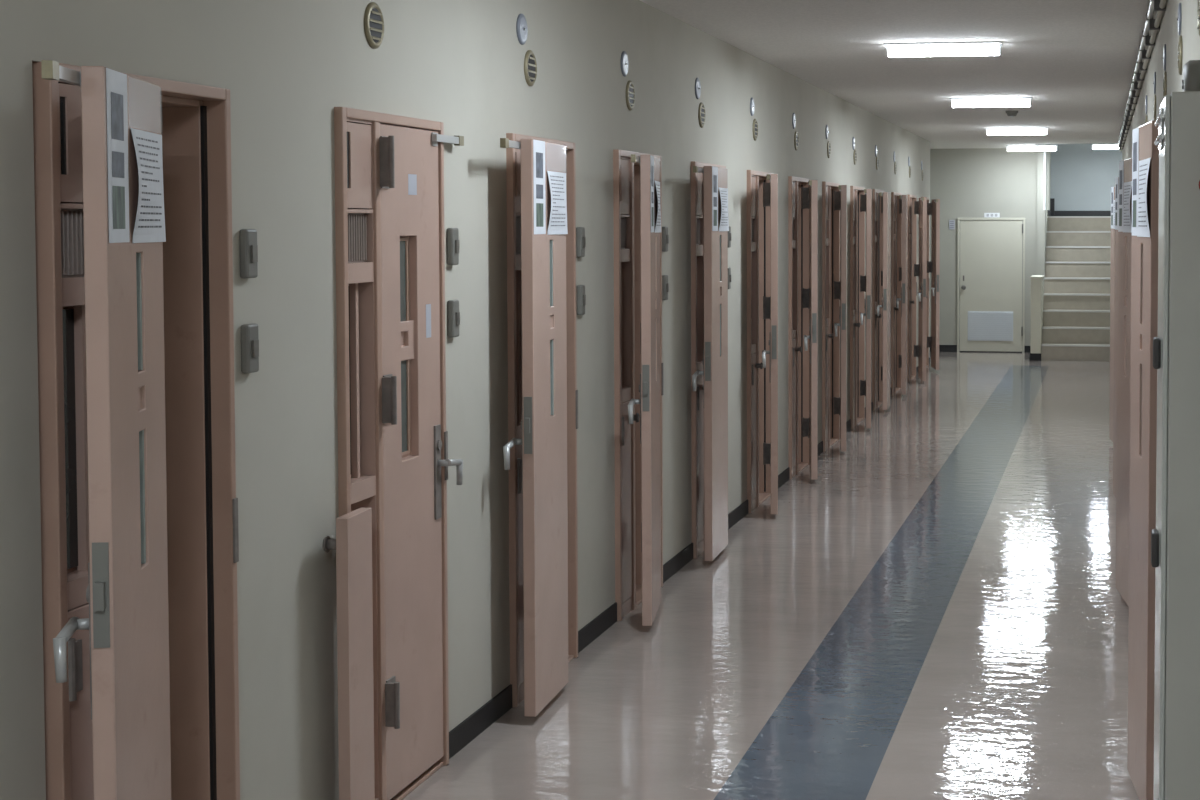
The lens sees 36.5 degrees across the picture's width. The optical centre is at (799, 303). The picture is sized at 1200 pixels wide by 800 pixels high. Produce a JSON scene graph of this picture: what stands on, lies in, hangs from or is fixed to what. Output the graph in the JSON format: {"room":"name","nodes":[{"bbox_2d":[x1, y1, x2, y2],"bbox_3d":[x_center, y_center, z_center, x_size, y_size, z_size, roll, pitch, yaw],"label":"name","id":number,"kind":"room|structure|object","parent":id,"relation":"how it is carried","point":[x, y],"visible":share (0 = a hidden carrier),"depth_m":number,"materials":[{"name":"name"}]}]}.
{"room":"prison interior","nodes":[
{"label":"prison interior","id":0,"kind":"room"},
{"bbox_2d":[0,0,929,799],"bbox_3d":[-0.778,-0.009,7.968,0.150,2.650,27.450,0,3,9],"label":"wall","id":1,"kind":"structure","parent":0,"point":[285,65],"depth_m":5.25,"materials":[{"name":"beige paint"}]},
{"bbox_2d":[32,60,239,799],"bbox_3d":[-1.444,0.519,3.634,0.362,1.980,1.175,0,3,-4],"label":"door","id":2,"kind":"structure","parent":1,"relation":"in","point":[139,502],"depth_m":3.56,"materials":[{"name":"pink paint"}]},
{"bbox_2d":[61,209,83,277],"bbox_3d":[-1.446,-0.121,3.573,0.026,0.135,0.176,0,3,9],"label":"vent grille","id":3,"kind":"object","parent":2,"relation":"attached to","point":[72,225],"depth_m":3.55,"materials":[{"name":"grey"}]},
{"bbox_2d":[106,68,129,242],"bbox_3d":[-1.244,-0.268,3.285,0.001,0.312,0.153,0,3,-8],"label":"notice","id":4,"kind":"object","parent":2,"relation":"attached to","point":[116,82],"visible":1,"depth_m":3.28,"materials":[{"name":"white paper"}]},
{"bbox_2d":[130,128,165,242],"bbox_3d":[-1.267,-0.228,3.516,0.014,0.216,0.268,0,3,-8],"label":"notice","id":5,"kind":"object","parent":2,"relation":"attached to","point":[149,226],"visible":1,"depth_m":3.51,"materials":[{"name":"white paper"}]},
{"bbox_2d":[239,229,257,277],"bbox_3d":[-1.303,-0.119,4.264,0.028,0.116,0.056,0,3,9],"label":"switch box","id":6,"kind":"object","parent":1,"relation":"attached to","point":[248,237],"visible":1,"depth_m":4.24,"materials":[{"name":"grey plastic"}]},
{"bbox_2d":[241,323,258,372],"bbox_3d":[-1.303,0.105,4.274,0.028,0.116,0.056,0,3,9],"label":"switch box","id":7,"kind":"object","parent":1,"relation":"attached to","point":[249,332],"visible":1,"depth_m":4.25,"materials":[{"name":"grey plastic"}]},
{"bbox_2d":[364,2,383,48],"bbox_3d":[-1.183,-0.775,5.009,0.012,0.128,0.128,0,3,9],"label":"air vent","id":8,"kind":"object","parent":1,"relation":"in","point":[373,16],"visible":1,"depth_m":5.00,"materials":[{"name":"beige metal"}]},
{"bbox_2d":[322,107,463,799],"bbox_3d":[-1.208,0.451,5.166,0.260,1.980,1.044,0,3,9],"label":"door","id":9,"kind":"structure","parent":1,"relation":"in","point":[390,543],"depth_m":5.11,"materials":[{"name":"pink paint"}]},
{"bbox_2d":[348,213,366,262],"bbox_3d":[-1.224,-0.180,4.899,0.026,0.135,0.182,0,3,9],"label":"vent grille","id":10,"kind":"object","parent":9,"relation":"attached to","point":[357,222],"depth_m":4.92,"materials":[{"name":"grey"}]},
{"bbox_2d":[447,228,458,264],"bbox_3d":[-1.079,-0.179,5.609,0.028,0.116,0.056,0,3,9],"label":"switch box","id":11,"kind":"object","parent":1,"relation":"attached to","point":[452,233],"visible":1,"depth_m":5.59,"materials":[{"name":"grey plastic"}]},
{"bbox_2d":[447,300,459,337],"bbox_3d":[-1.079,0.046,5.619,0.028,0.116,0.056,0,3,9],"label":"switch box","id":12,"kind":"object","parent":1,"relation":"attached to","point":[453,312],"visible":1,"depth_m":5.59,"materials":[{"name":"grey plastic"}]},
{"bbox_2d":[516,14,527,44],"bbox_3d":[-0.968,-0.960,6.288,0.013,0.108,0.108,0,3,9],"label":"disc","id":13,"kind":"object","parent":1,"relation":"attached to","point":[521,24],"visible":1,"depth_m":6.28,"materials":[{"name":"silver metal"}]},
{"bbox_2d":[524,50,536,85],"bbox_3d":[-0.954,-0.836,6.383,0.012,0.128,0.128,0,3,9],"label":"air vent","id":14,"kind":"object","parent":1,"relation":"in","point":[530,64],"visible":1,"depth_m":6.37,"materials":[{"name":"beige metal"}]},
{"bbox_2d":[500,133,577,716],"bbox_3d":[-0.976,0.398,6.363,0.325,1.980,1.124,0,3,9],"label":"door","id":15,"kind":"structure","parent":1,"relation":"in","point":[540,452],"depth_m":6.19,"materials":[{"name":"pink paint"}]},
{"bbox_2d":[516,215,520,253],"bbox_3d":[-0.995,-0.241,6.279,0.026,0.135,0.182,0,3,9],"label":"vent grille","id":16,"kind":"object","parent":15,"relation":"attached to","point":[518,217],"depth_m":6.28,"materials":[{"name":"grey"}]},
{"bbox_2d":[533,139,545,233],"bbox_3d":[-0.868,-0.389,6.003,0.001,0.312,0.153,0,3,6],"label":"notice","id":17,"kind":"object","parent":15,"relation":"attached to","point":[538,146],"visible":1,"depth_m":6.00,"materials":[{"name":"white paper"}]},
{"bbox_2d":[547,171,567,234],"bbox_3d":[-0.835,-0.349,6.233,0.014,0.216,0.268,0,3,6],"label":"notice","id":18,"kind":"object","parent":15,"relation":"attached to","point":[557,180],"visible":1,"depth_m":6.22,"materials":[{"name":"white paper"}]},
{"bbox_2d":[576,227,585,256],"bbox_3d":[-0.849,-0.240,6.989,0.028,0.116,0.056,0,3,9],"label":"switch box","id":19,"kind":"object","parent":1,"relation":"attached to","point":[580,231],"visible":1,"depth_m":6.96,"materials":[{"name":"grey plastic"}]},
{"bbox_2d":[576,285,585,314],"bbox_3d":[-0.849,-0.016,6.999,0.028,0.116,0.056,0,3,9],"label":"switch box","id":20,"kind":"object","parent":1,"relation":"attached to","point":[580,289],"visible":1,"depth_m":6.97,"materials":[{"name":"grey plastic"}]},
{"bbox_2d":[621,51,628,76],"bbox_3d":[-0.742,-1.020,7.644,0.013,0.108,0.108,0,3,9],"label":"disc","id":21,"kind":"object","parent":1,"relation":"attached to","point":[624,57],"visible":1,"depth_m":7.62,"materials":[{"name":"silver metal"}]},
{"bbox_2d":[626,80,634,109],"bbox_3d":[-0.728,-0.896,7.739,0.012,0.128,0.128,0,3,9],"label":"air vent","id":22,"kind":"object","parent":1,"relation":"in","point":[630,91],"visible":1,"depth_m":7.72,"materials":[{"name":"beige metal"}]},
{"bbox_2d":[613,149,663,625],"bbox_3d":[-0.772,0.338,7.715,0.344,1.980,1.159,0,3,-1],"label":"door","id":23,"kind":"structure","parent":1,"relation":"in","point":[638,365],"depth_m":7.61,"materials":[{"name":"pink paint"}]},
{"bbox_2d":[621,217,625,248],"bbox_3d":[-0.769,-0.301,7.629,0.026,0.135,0.182,0,3,9],"label":"vent grille","id":24,"kind":"object","parent":23,"relation":"attached to","point":[623,219],"depth_m":7.67,"materials":[{"name":"grey"}]},
{"bbox_2d":[650,155,653,231],"bbox_3d":[-0.603,-0.449,7.359,0.001,0.312,0.153,0,3,0],"label":"notice","id":25,"kind":"object","parent":23,"relation":"attached to","point":[651,157],"visible":1,"depth_m":7.36,"materials":[{"name":"white paper"}]},
{"bbox_2d":[655,181,660,232],"bbox_3d":[-0.594,-0.409,7.592,0.014,0.216,0.268,0,3,0],"label":"notice","id":26,"kind":"object","parent":23,"relation":"attached to","point":[658,222],"visible":1,"depth_m":7.58,"materials":[{"name":"white paper"}]},
{"bbox_2d":[662,275,668,299],"bbox_3d":[-0.624,-0.076,8.349,0.028,0.116,0.056,0,3,9],"label":"switch box","id":27,"kind":"object","parent":1,"relation":"attached to","point":[665,285],"visible":0.9,"depth_m":8.32,"materials":[{"name":"grey plastic"}]},
{"bbox_2d":[662,227,668,251],"bbox_3d":[-0.624,-0.300,8.339,0.028,0.116,0.056,0,3,9],"label":"switch box","id":28,"kind":"object","parent":1,"relation":"attached to","point":[665,237],"visible":0.88,"depth_m":8.31,"materials":[{"name":"grey plastic"}]},
{"bbox_2d":[449,357,929,758],"bbox_3d":[-0.700,1.276,8.012,0.008,0.080,27.450,0,3,9],"label":"baseboard","id":29,"kind":"structure","parent":1,"relation":"attached to","point":[490,712],"depth_m":7.12,"materials":[{"name":"black plastic"}]},
{"bbox_2d":[695,78,700,98],"bbox_3d":[-0.510,-1.082,9.035,0.013,0.108,0.108,0,3,9],"label":"disc","id":30,"kind":"object","parent":1,"relation":"attached to","point":[697,81],"visible":1,"depth_m":9.01,"materials":[{"name":"silver metal"}]},
{"bbox_2d":[698,102,704,127],"bbox_3d":[-0.496,-0.958,9.129,0.012,0.128,0.128,0,3,9],"label":"air vent","id":31,"kind":"object","parent":1,"relation":"in","point":[701,112],"visible":1,"depth_m":9.11,"materials":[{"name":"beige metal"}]},
{"bbox_2d":[691,161,727,560],"bbox_3d":[-0.518,0.275,9.133,0.317,1.980,1.125,0,3,9],"label":"door","id":32,"kind":"structure","parent":1,"relation":"in","point":[709,248],"depth_m":8.94,"materials":[{"name":"pink paint"}]},
{"bbox_2d":[697,218,699,244],"bbox_3d":[-0.533,-0.365,9.048,0.026,0.135,0.182,0,3,9],"label":"vent grille","id":33,"kind":"object","parent":32,"relation":"attached to","point":[698,219],"depth_m":9.09,"materials":[{"name":"grey"}]},
{"bbox_2d":[712,166,717,230],"bbox_3d":[-0.413,-0.512,8.772,0.001,0.312,0.153,0,3,7],"label":"notice","id":34,"kind":"object","parent":32,"relation":"attached to","point":[714,169],"visible":1,"depth_m":8.76,"materials":[{"name":"white paper"}]},
{"bbox_2d":[719,187,728,230],"bbox_3d":[-0.376,-0.472,9.001,0.014,0.216,0.268,0,3,7],"label":"notice","id":35,"kind":"object","parent":32,"relation":"attached to","point":[724,222],"visible":1,"depth_m":8.99,"materials":[{"name":"white paper"}]},
{"bbox_2d":[728,226,730,247],"bbox_3d":[-0.388,-0.364,9.758,0.028,0.116,0.056,0,3,9],"label":"switch box","id":36,"kind":"object","parent":1,"relation":"attached to","point":[729,231],"visible":0.46,"depth_m":9.74,"materials":[{"name":"grey plastic"}]},
{"bbox_2d":[728,268,731,288],"bbox_3d":[-0.388,-0.139,9.768,0.028,0.116,0.056,0,3,9],"label":"switch box","id":37,"kind":"object","parent":1,"relation":"attached to","point":[729,269],"visible":0.56,"depth_m":9.75,"materials":[{"name":"grey plastic"}]},
{"bbox_2d":[750,97,754,115],"bbox_3d":[-0.274,-1.145,10.449,0.013,0.108,0.108,0,3,9],"label":"disc","id":38,"kind":"object","parent":1,"relation":"attached to","point":[752,106],"visible":1,"depth_m":10.43,"materials":[{"name":"silver metal"}]},
{"bbox_2d":[753,119,757,140],"bbox_3d":[-0.260,-1.021,10.543,0.012,0.128,0.128,0,3,9],"label":"air vent","id":39,"kind":"object","parent":1,"relation":"in","point":[755,124],"visible":1,"depth_m":10.53,"materials":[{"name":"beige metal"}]},
{"bbox_2d":[747,170,777,513],"bbox_3d":[-0.301,0.212,10.543,0.345,1.980,1.160,0,3,-2],"label":"door","id":40,"kind":"structure","parent":1,"relation":"in","point":[762,187],"depth_m":10.52,"materials":[{"name":"pink paint"}]},
{"bbox_2d":[752,219,753,241],"bbox_3d":[-0.298,-0.427,10.457,0.026,0.135,0.182,0,3,9],"label":"vent grille","id":41,"kind":"object","parent":40,"relation":"attached to","point":[752,219],"depth_m":10.53,"materials":[{"name":"grey"}]},
{"bbox_2d":[792,113,795,128],"bbox_3d":[-0.037,-1.208,11.876,0.013,0.108,0.108,0,3,9],"label":"disc","id":42,"kind":"object","parent":1,"relation":"attached to","point":[793,115],"visible":1,"depth_m":11.86,"materials":[{"name":"silver metal"}]},
{"bbox_2d":[794,131,798,150],"bbox_3d":[-0.022,-1.085,11.970,0.012,0.128,0.128,0,3,9],"label":"air vent","id":43,"kind":"object","parent":1,"relation":"in","point":[796,138],"visible":1,"depth_m":11.95,"materials":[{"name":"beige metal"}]},
{"bbox_2d":[788,176,817,479],"bbox_3d":[-0.072,0.151,11.922,0.347,1.980,1.161,0,3,-2],"label":"door","id":44,"kind":"structure","parent":1,"relation":"in","point":[802,192],"depth_m":11.89,"materials":[{"name":"pink paint"}]},
{"bbox_2d":[825,125,828,138],"bbox_3d":[0.202,-1.272,13.310,0.013,0.108,0.108,0,3,9],"label":"disc","id":45,"kind":"object","parent":1,"relation":"attached to","point":[826,129],"visible":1,"depth_m":13.28,"materials":[{"name":"silver metal"}]},
{"bbox_2d":[827,141,830,157],"bbox_3d":[0.217,-1.148,13.404,0.012,0.128,0.128,0,3,9],"label":"air vent","id":46,"kind":"object","parent":1,"relation":"in","point":[828,143],"visible":1,"depth_m":13.38,"materials":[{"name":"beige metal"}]},
{"bbox_2d":[822,181,846,451],"bbox_3d":[0.167,0.087,13.352,0.344,1.980,1.159,0,3,-1],"label":"door","id":47,"kind":"structure","parent":1,"relation":"in","point":[834,195],"depth_m":13.31,"materials":[{"name":"pink paint"}]},
{"bbox_2d":[852,137,854,149],"bbox_3d":[0.441,-1.316,14.744,0.013,0.108,0.108,0,3,9],"label":"disc","id":48,"kind":"object","parent":1,"relation":"attached to","point":[853,139],"visible":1,"depth_m":14.71,"materials":[{"name":"silver metal"}]},
{"bbox_2d":[854,149,856,164],"bbox_3d":[0.456,-1.212,14.838,0.012,0.128,0.128,0,3,9],"label":"air vent","id":49,"kind":"object","parent":1,"relation":"in","point":[855,153],"visible":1,"depth_m":14.82,"materials":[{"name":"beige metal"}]},
{"bbox_2d":[850,186,871,428],"bbox_3d":[0.454,0.022,14.819,0.364,1.980,1.117,0,3,9],"label":"door","id":50,"kind":"structure","parent":1,"relation":"in","point":[860,202],"depth_m":14.81,"materials":[{"name":"pink paint"}]},
{"bbox_2d":[876,156,878,169],"bbox_3d":[0.702,-1.278,16.316,0.012,0.128,0.128,0,3,9],"label":"air vent","id":51,"kind":"object","parent":1,"relation":"in","point":[877,159],"visible":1,"depth_m":16.29,"materials":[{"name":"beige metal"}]},
{"bbox_2d":[872,189,890,410],"bbox_3d":[0.672,-0.041,16.247,0.325,1.980,1.124,0,3,9],"label":"door","id":52,"kind":"structure","parent":1,"relation":"in","point":[881,200],"depth_m":16.08,"materials":[{"name":"pink paint"}]},
{"bbox_2d":[894,162,896,174],"bbox_3d":[0.943,-1.342,17.765,0.012,0.128,0.128,0,3,9],"label":"air vent","id":53,"kind":"object","parent":1,"relation":"in","point":[895,164],"visible":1,"depth_m":17.73,"materials":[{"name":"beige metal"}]},
{"bbox_2d":[891,192,907,394],"bbox_3d":[0.916,-0.105,17.686,0.333,1.980,1.123,0,3,9],"label":"door","id":54,"kind":"structure","parent":1,"relation":"in","point":[899,202],"depth_m":17.55,"materials":[{"name":"pink paint"}]},
{"bbox_2d":[907,194,926,381],"bbox_3d":[1.132,-0.170,19.146,0.347,1.980,1.161,0,3,-2],"label":"door","id":55,"kind":"structure","parent":1,"relation":"in","point":[915,207],"depth_m":19.07,"materials":[{"name":"pink paint"}]},
{"bbox_2d":[926,197,939,369],"bbox_3d":[1.373,-0.235,20.594,0.349,1.980,1.162,0,3,-3],"label":"door","id":56,"kind":"structure","parent":1,"relation":"in","point":[933,266],"depth_m":20.42,"materials":[{"name":"pink paint"}]},
{"bbox_2d":[402,352,1138,799],"bbox_3d":[0.450,1.224,10.076,5.400,0.001,31.900,0,3,9],"label":"floor","id":57,"kind":"structure","parent":0,"point":[939,613],"depth_m":7.22,"materials":[{"name":"beige tile"}]},
{"bbox_2d":[1041,216,1110,360],"bbox_3d":[3.908,-0.270,23.724,1.314,1.773,3.729,0,3,9],"label":"staircase","id":58,"kind":"structure","parent":57,"relation":"on","point":[1076,312],"depth_m":22.96,"materials":[{"name":"concrete"}]},
{"bbox_2d":[1151,91,1199,799],"bbox_3d":[0.876,0.509,4.124,0.138,1.957,0.428,0,3,9],"label":"door","id":59,"kind":"structure","parent":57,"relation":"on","point":[1175,540],"depth_m":3.94,"materials":[{"name":"grey paint"}]},
{"bbox_2d":[640,0,1157,148],"bbox_3d":[0.266,-1.434,8.847,5.400,0.120,29.650,0,3,9],"label":"ceiling","id":60,"kind":"structure","parent":0,"point":[1076,59],"depth_m":10.54,"materials":[{"name":"white paint"}]},
{"bbox_2d":[884,41,1002,56],"bbox_3d":[0.781,-1.383,9.784,0.636,0.066,0.160,0,3,9],"label":"ceiling light","id":61,"kind":"object","parent":60,"relation":"attached to","point":[976,48],"visible":1,"depth_m":9.75,"materials":[{"name":"white plastic"}]},
{"bbox_2d":[888,47,998,56],"bbox_3d":[0.781,-1.371,9.784,0.600,0.042,0.068,0,3,9],"label":"diffuser","id":62,"kind":"object","parent":61,"relation":"attached to","point":[892,51],"depth_m":9.76,"materials":[{"name":"white plastic"}]},
{"bbox_2d":[949,97,1032,106],"bbox_3d":[1.489,-1.571,14.031,0.636,0.066,0.160,0,3,9],"label":"ceiling light","id":63,"kind":"object","parent":60,"relation":"attached to","point":[986,101],"visible":1,"depth_m":14.00,"materials":[{"name":"white plastic"}]},
{"bbox_2d":[952,101,1029,106],"bbox_3d":[1.489,-1.560,14.031,0.600,0.042,0.068,0,3,9],"label":"diffuser","id":64,"kind":"object","parent":63,"relation":"attached to","point":[954,103],"depth_m":14.01,"materials":[{"name":"white plastic"}]},
{"bbox_2d":[1006,110,1017,116],"bbox_3d":[1.837,-1.647,15.603,0.109,0.055,0.109,0,3,9],"label":"smoke detector","id":65,"kind":"object","parent":60,"relation":"attached to","point":[1011,113],"visible":1,"depth_m":15.56,"materials":[{"name":"grey plastic"}]},
{"bbox_2d":[985,127,1048,134],"bbox_3d":[2.218,-1.766,18.406,0.636,0.066,0.160,0,3,9],"label":"ceiling light","id":66,"kind":"object","parent":60,"relation":"attached to","point":[1036,130],"visible":1,"depth_m":18.37,"materials":[{"name":"white plastic"}]},
{"bbox_2d":[987,130,1045,134],"bbox_3d":[2.218,-1.754,18.407,0.600,0.042,0.068,0,3,9],"label":"diffuser","id":67,"kind":"object","parent":66,"relation":"attached to","point":[989,132],"depth_m":18.39,"materials":[{"name":"white plastic"}]},
{"bbox_2d":[1006,145,1057,150],"bbox_3d":[2.895,-1.946,22.466,0.636,0.066,0.160,0,3,9],"label":"ceiling light","id":68,"kind":"object","parent":60,"relation":"attached to","point":[1009,147],"visible":1,"depth_m":22.43,"materials":[{"name":"white plastic"}]},
{"bbox_2d":[1008,147,1055,150],"bbox_3d":[2.895,-1.935,22.467,0.600,0.042,0.068,0,3,9],"label":"diffuser","id":69,"kind":"object","parent":68,"relation":"attached to","point":[1009,148],"depth_m":22.44,"materials":[{"name":"white plastic"}]},
{"bbox_2d":[930,148,1036,352],"bbox_3d":[2.138,-0.651,22.422,1.550,2.650,2.350,0,3,9],"label":"wall","id":70,"kind":"structure","parent":0,"point":[973,182],"depth_m":23.40,"materials":[{"name":"paint"}]},
{"bbox_2d":[949,220,954,228],"bbox_3d":[1.980,-1.033,23.466,0.070,0.120,0.011,0,3,9],"label":"plate","id":71,"kind":"object","parent":70,"relation":"attached to","point":[951,222],"visible":1,"depth_m":23.46,"materials":[{"name":"grey"}]},
{"bbox_2d":[930,345,1040,359],"bbox_3d":[2.323,0.612,22.822,1.502,0.090,1.312,0,3,9],"label":"baseboard","id":72,"kind":"structure","parent":70,"relation":"attached to","point":[942,348],"depth_m":23.52,"materials":[{"name":"black plastic"}]},
{"bbox_2d":[957,218,1024,352],"bbox_3d":[2.481,-0.245,23.392,0.874,1.753,0.060,0,3,9],"label":"door","id":73,"kind":"structure","parent":70,"relation":"in","point":[990,251],"depth_m":23.41,"materials":[{"name":"beige paint"}]},
{"bbox_2d":[984,213,999,216],"bbox_3d":[2.492,-1.154,23.374,0.200,0.060,0.013,0,3,9],"label":"door sign","id":74,"kind":"object","parent":70,"relation":"attached to","point":[985,214],"visible":1,"depth_m":23.37,"materials":[{"name":"white plastic"}]},
{"bbox_2d":[1030,144,1050,352],"bbox_3d":[3.207,-1.342,23.882,0.150,3.900,3.860,0,3,9],"label":"wall","id":75,"kind":"structure","parent":0,"point":[1041,214],"depth_m":23.16,"materials":[{"name":"paint"}]},
{"bbox_2d":[1043,151,1045,209],"bbox_3d":[3.145,-1.609,23.142,0.026,0.800,0.015,0,3,9],"label":"trim","id":76,"kind":"structure","parent":75,"relation":"attached to","point":[1044,187],"depth_m":23.13,"materials":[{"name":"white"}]},
{"bbox_2d":[1050,144,1121,210],"bbox_3d":[4.227,-1.418,25.591,1.320,3.900,0.150,0,3,9],"label":"wall","id":77,"kind":"structure","parent":0,"point":[1082,177],"depth_m":25.53,"materials":[{"name":"paint"}]},
{"bbox_2d":[1047,198,1110,215],"bbox_3d":[4.099,-1.337,24.829,1.320,0.260,1.400,0,3,9],"label":"baseboard","id":78,"kind":"structure","parent":77,"relation":"attached to","point":[1051,212],"depth_m":25.56,"materials":[{"name":"black plastic"}]},
{"bbox_2d":[1122,0,1199,159],"bbox_3d":[1.659,-0.007,7.933,0.150,2.650,28.180,0,3,9],"label":"wall","id":79,"kind":"structure","parent":0,"point":[1168,35],"depth_m":7.09,"materials":[{"name":"beige paint"}]},
{"bbox_2d":[1109,187,1114,441],"bbox_3d":[2.477,0.089,13.310,0.357,1.980,1.119,0,3,9],"label":"door","id":80,"kind":"structure","parent":79,"relation":"in","point":[1112,269],"depth_m":13.59,"materials":[{"name":"pink paint"}]},
{"bbox_2d":[1111,187,1113,228],"bbox_3d":[2.358,-0.726,13.596,0.001,0.312,0.153,0,3,2],"label":"notice","id":81,"kind":"object","parent":80,"relation":"attached to","point":[1112,188],"visible":1,"depth_m":13.58,"materials":[{"name":"white paper"}]},
{"bbox_2d":[1113,200,1114,228],"bbox_3d":[2.343,-0.666,13.368,0.011,0.216,0.268,0,3,3],"label":"notice","id":82,"kind":"object","parent":80,"relation":"attached to","point":[1114,200],"visible":0.27,"depth_m":13.44,"materials":[{"name":"white paper"}]},
{"bbox_2d":[1113,177,1118,496],"bbox_3d":[2.013,0.214,10.502,0.349,1.980,1.121,0,3,9],"label":"door","id":83,"kind":"structure","parent":79,"relation":"in","point":[1116,231],"depth_m":10.82,"materials":[{"name":"pink paint"}]},
{"bbox_2d":[1115,177,1117,229],"bbox_3d":[1.897,-0.602,10.788,0.001,0.312,0.153,0,3,3],"label":"notice","id":84,"kind":"object","parent":83,"relation":"attached to","point":[1116,179],"visible":1,"depth_m":10.79,"materials":[{"name":"white paper"}]},
{"bbox_2d":[1116,158,1131,606],"bbox_3d":[1.537,0.340,7.674,0.357,1.980,1.119,0,3,9],"label":"door","id":85,"kind":"structure","parent":79,"relation":"in","point":[1124,238],"depth_m":7.85,"materials":[{"name":"pink paint"}]},
{"bbox_2d":[1118,160,1123,231],"bbox_3d":[1.419,-0.476,7.959,0.001,0.312,0.153,0,3,2],"label":"notice","id":86,"kind":"object","parent":85,"relation":"attached to","point":[1121,163],"visible":1,"depth_m":7.94,"materials":[{"name":"white paper"}]},
{"bbox_2d":[1123,181,1131,232],"bbox_3d":[1.404,-0.416,7.731,0.011,0.216,0.268,0,3,3],"label":"notice","id":87,"kind":"object","parent":85,"relation":"attached to","point":[1127,227],"visible":0.99,"depth_m":7.73,"materials":[{"name":"white paper"}]},
{"bbox_2d":[1117,0,1166,150],"bbox_3d":[1.555,-1.263,7.894,0.062,0.073,28.080,0,3,9],"label":"pipe rail","id":88,"kind":"object","parent":79,"relation":"attached to","point":[1152,24],"visible":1,"depth_m":9.86,"materials":[{"name":"metal"}]},
{"bbox_2d":[1127,121,1158,799],"bbox_3d":[1.091,0.460,4.964,0.345,1.980,1.121,0,3,9],"label":"door","id":89,"kind":"structure","parent":79,"relation":"in","point":[1144,263],"depth_m":5.04,"materials":[{"name":"pink paint"}]},
{"bbox_2d":[1132,127,1138,235],"bbox_3d":[0.977,-0.355,5.250,0.001,0.312,0.153,0,3,4],"label":"notice","id":90,"kind":"object","parent":89,"relation":"attached to","point":[1135,133],"visible":1,"depth_m":5.24,"materials":[{"name":"white paper"}]},
{"bbox_2d":[1137,158,1150,236],"bbox_3d":[0.956,-0.295,5.023,0.011,0.216,0.268,0,3,4],"label":"notice","id":91,"kind":"object","parent":89,"relation":"attached to","point":[1143,230],"visible":1,"depth_m":5.01,"materials":[{"name":"white paper"}]},
{"bbox_2d":[1145,95,1146,113],"bbox_3d":[1.973,-1.137,10.266,0.013,0.108,0.108,0,3,9],"label":"disc","id":92,"kind":"object","parent":79,"relation":"attached to","point":[1146,95],"visible":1,"depth_m":10.24,"materials":[{"name":"silver metal"}]},
{"bbox_2d":[1153,95,1155,120],"bbox_3d":[1.696,-0.935,8.606,0.012,0.128,0.128,0,3,9],"label":"air vent","id":93,"kind":"object","parent":79,"relation":"in","point":[1154,101],"visible":0.94,"depth_m":8.56,"materials":[{"name":"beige metal"}]},
{"bbox_2d":[1153,72,1155,93],"bbox_3d":[1.710,-1.067,8.689,0.013,0.108,0.108,0,3,9],"label":"disc","id":94,"kind":"object","parent":79,"relation":"attached to","point":[1154,82],"visible":1,"depth_m":8.64,"materials":[{"name":"silver metal"}]},
{"bbox_2d":[1162,44,1165,70],"bbox_3d":[1.488,-1.008,7.359,0.013,0.108,0.108,0,3,9],"label":"disc","id":95,"kind":"object","parent":79,"relation":"attached to","point":[1164,48],"visible":1,"depth_m":7.32,"materials":[{"name":"silver metal"}]},
{"bbox_2d":[1163,71,1166,98],"bbox_3d":[1.474,-0.876,7.275,0.012,0.128,0.128,0,3,9],"label":"air vent","id":96,"kind":"object","parent":79,"relation":"in","point":[1165,72],"visible":0.79,"depth_m":7.22,"materials":[{"name":"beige metal"}]},
{"bbox_2d":[1177,3,1181,34],"bbox_3d":[1.258,-0.946,5.979,0.013,0.108,0.108,0,3,9],"label":"disc","id":97,"kind":"object","parent":79,"relation":"attached to","point":[1179,19],"visible":1,"depth_m":5.94,"materials":[{"name":"silver metal"}]},
{"bbox_2d":[1177,36,1182,74],"bbox_3d":[1.244,-0.815,5.896,0.012,0.128,0.128,0,3,9],"label":"air vent","id":98,"kind":"object","parent":79,"relation":"in","point":[1180,41],"visible":1,"depth_m":5.85,"materials":[{"name":"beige metal"}]},
{"bbox_2d":[1182,60,1199,91],"bbox_3d":[1.013,-0.567,4.646,0.054,0.123,0.123,0,3,9],"label":"junction box","id":99,"kind":"object","parent":79,"relation":"attached to","point":[1191,69],"visible":0.7,"depth_m":4.59,"materials":[{"name":"grey plastic"}]},
{"bbox_2d":[1197,0,1199,35],"bbox_3d":[1.044,-0.761,4.694,0.012,0.128,0.128,0,3,9],"label":"air vent","id":100,"kind":"object","parent":79,"relation":"in","point":[1198,1],"visible":1,"depth_m":4.72,"materials":[{"name":"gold metal"}]},
{"bbox_3d":[3.956,-3.337,23.724,1.570,0.100,3.750,0,3,9],"label":"ceiling","id":101,"kind":"structure","parent":0,"visible":0},
{"bbox_2d":[1092,144,1118,148],"bbox_3d":[4.238,-2.694,24.137,0.636,1.221,0.160,0,3,9],"label":"ceiling light","id":102,"kind":"object","parent":101,"relation":"hanging from","point":[1094,146],"visible":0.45,"depth_m":24.15,"materials":[{"name":"white plastic"}]},
{"bbox_2d":[1093,146,1118,148],"bbox_3d":[4.238,-2.105,24.163,0.600,0.042,0.068,0,3,9],"label":"diffuser","id":103,"kind":"object","parent":102,"relation":"attached to","point":[1094,147],"depth_m":24.16,"materials":[{"name":"white plastic"}]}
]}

